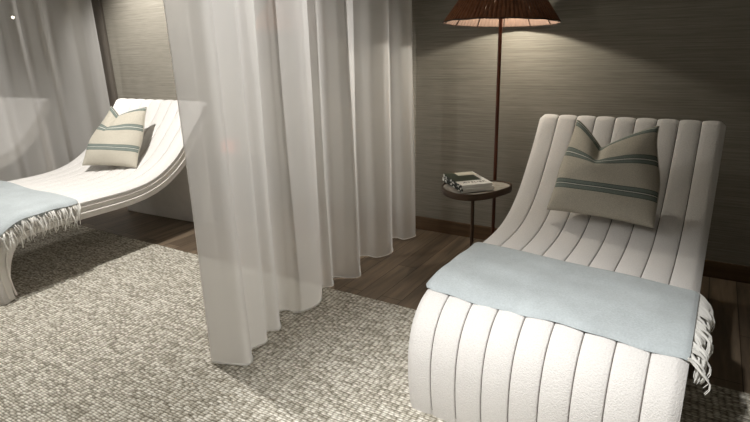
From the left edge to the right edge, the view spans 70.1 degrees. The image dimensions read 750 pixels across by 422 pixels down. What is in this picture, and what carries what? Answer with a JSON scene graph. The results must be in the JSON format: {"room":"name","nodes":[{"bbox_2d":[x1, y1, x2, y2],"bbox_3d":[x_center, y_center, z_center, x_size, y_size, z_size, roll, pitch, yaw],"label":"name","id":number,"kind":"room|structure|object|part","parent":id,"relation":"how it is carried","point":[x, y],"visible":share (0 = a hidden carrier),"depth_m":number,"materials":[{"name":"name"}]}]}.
{"room":"spa","nodes":[
{"label":"spa","id":0,"kind":"room"},
{"bbox_2d":[72,207,749,393],"bbox_3d":[-2.089,0.729,2.889,10.900,0.080,5.300,9,20,30],"label":"floor","id":1,"kind":"structure","parent":0,"point":[400,277],"depth_m":3.46,"materials":[{"name":"brown wood"}]},
{"bbox_2d":[0,223,749,421],"bbox_3d":[-2.385,0.794,2.558,9.950,0.012,3.620,9,20,30],"label":"rug","id":2,"kind":"object","parent":1,"relation":"on","point":[100,326],"visible":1,"depth_m":2.66,"materials":[{"name":"beige carpet"}]},
{"bbox_2d":[0,98,193,305],"bbox_3d":[-2.306,-0.233,4.104,1.125,1.048,1.897,8,20,28],"label":"chaise lounge","id":3,"kind":"object","parent":2,"relation":"on","point":[159,185],"visible":0.57,"depth_m":4.23,"materials":[{"name":"fabric"}]},
{"bbox_2d":[0,181,81,258],"bbox_3d":[-2.563,0.026,3.655,1.248,0.252,0.562,10,21,32],"label":"throw blanket","id":4,"kind":"object","parent":3,"relation":"on","point":[19,205],"visible":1,"depth_m":3.42,"materials":[{"name":"blue fabric"}]},
{"bbox_2d":[82,106,146,167],"bbox_3d":[-2.099,-0.602,4.323,0.480,0.454,0.300,1,18,10],"label":"throw pillow","id":5,"kind":"object","parent":3,"relation":"on","point":[117,141],"visible":1,"depth_m":4.25,"materials":[{"name":"fabric"}]},
{"bbox_2d":[408,114,725,421],"bbox_3d":[0.983,0.176,2.501,0.954,1.018,1.740,9,20,32],"label":"chaise lounge","id":6,"kind":"object","parent":2,"relation":"on","point":[468,362],"visible":0.7,"depth_m":2.10,"materials":[{"name":"fabric"}]},
{"bbox_2d":[426,242,714,394],"bbox_3d":[0.761,0.359,2.149,1.075,0.165,0.589,9,20,32],"label":"throw blanket","id":7,"kind":"object","parent":6,"relation":"on","point":[637,312],"visible":1,"depth_m":2.01,"materials":[{"name":"blue fabric"}]},
{"bbox_2d":[547,120,659,227],"bbox_3d":[1.188,-0.209,2.721,0.511,0.450,0.305,10,21,34],"label":"throw pillow","id":8,"kind":"object","parent":6,"relation":"on","point":[619,180],"visible":1,"depth_m":2.65,"materials":[{"name":"fabric"}]},
{"bbox_2d":[441,180,511,246],"bbox_3d":[0.622,0.129,3.410,0.410,0.592,0.405,9,20,30],"label":"side table","id":9,"kind":"object","parent":1,"relation":"on","point":[501,188],"visible":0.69,"depth_m":3.25,"materials":[{"name":"wood"}]},
{"bbox_2d":[442,177,494,192],"bbox_3d":[0.579,-0.174,3.352,0.207,0.022,0.325,-6,18,-13],"label":"book","id":10,"kind":"object","parent":9,"relation":"on","point":[467,190],"visible":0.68,"depth_m":3.21,"materials":[{"name":"white paper"}]},
{"bbox_2d":[443,171,491,188],"bbox_3d":[0.577,-0.196,3.349,0.202,0.022,0.320,-5,18,-11],"label":"book","id":11,"kind":"object","parent":10,"relation":"on","point":[463,180],"visible":1,"depth_m":3.30,"materials":[{"name":"white paper"}]},
{"bbox_2d":[445,173,457,176],"bbox_3d":[0.489,-0.233,3.444,0.070,0.001,0.085,-5,18,-11],"label":"picture","id":12,"kind":"object","parent":11,"relation":"on","point":[447,174],"depth_m":3.44,"materials":[{"name":"grey"}]},
{"bbox_2d":[455,171,474,175],"bbox_3d":[0.581,-0.242,3.462,0.120,0.001,0.085,-5,18,-11],"label":"picture","id":13,"kind":"object","parent":11,"relation":"on","point":[471,173],"depth_m":3.46,"materials":[{"name":"beige paper"}]},
{"bbox_2d":[449,175,480,181],"bbox_3d":[0.561,-0.206,3.351,0.170,0.001,0.135,-5,18,-11],"label":"picture","id":14,"kind":"object","parent":11,"relation":"on","point":[453,178],"depth_m":3.34,"materials":[{"name":"grey"}]},
{"bbox_3d":[0.618,0.142,3.411,0.022,0.541,0.022,9,20,30],"label":"stem","id":15,"kind":"part","parent":9,"relation":"part of","materials":[{"name":"brown metal"}]},
{"bbox_2d":[442,0,561,234],"bbox_3d":[0.773,-0.547,3.397,0.698,1.880,0.697,4,18,18],"label":"floor lamp","id":16,"kind":"object","parent":1,"relation":"on","point":[500,14],"visible":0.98,"depth_m":3.05,"materials":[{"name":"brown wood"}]},
{"bbox_2d":[101,0,749,265],"bbox_3d":[-0.719,-1.284,4.673,10.900,2.620,0.100,9,20,30],"label":"wall","id":17,"kind":"structure","parent":0,"point":[679,60],"depth_m":3.51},
{"bbox_2d":[91,0,117,106],"bbox_3d":[-2.972,-1.606,5.942,0.150,2.620,0.030,9,20,30],"label":"trim","id":18,"kind":"structure","parent":17,"relation":"attached to","point":[97,7],"depth_m":5.87,"materials":[{"name":"brown wood"}]},
{"bbox_2d":[415,216,749,283],"bbox_3d":[-0.712,-0.069,4.998,10.900,0.108,0.018,9,20,30],"label":"baseboard","id":19,"kind":"structure","parent":17,"relation":"attached to","point":[714,269],"depth_m":4.07,"materials":[{"name":"brown wood"}]},
{"bbox_3d":[-2.172,-1.848,2.088,10.900,0.080,5.300,9,20,30],"label":"ceiling","id":20,"kind":"structure","parent":0,"visible":0},
{"bbox_2d":[0,0,109,181],"bbox_3d":[-3.523,-1.242,4.810,0.163,2.600,2.273,9,20,30],"label":"sheer curtain","id":21,"kind":"object","parent":20,"relation":"hanging from","point":[54,97],"visible":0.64,"depth_m":5.29,"materials":[{"name":"white fabric"}]},
{"bbox_2d":[163,0,415,365],"bbox_3d":[-0.243,-0.807,3.074,0.231,2.600,2.210,7,19,27],"label":"sheer curtain","id":22,"kind":"object","parent":20,"relation":"hanging from","point":[297,116],"visible":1,"depth_m":2.77,"materials":[{"name":"white fabric"}]}
]}

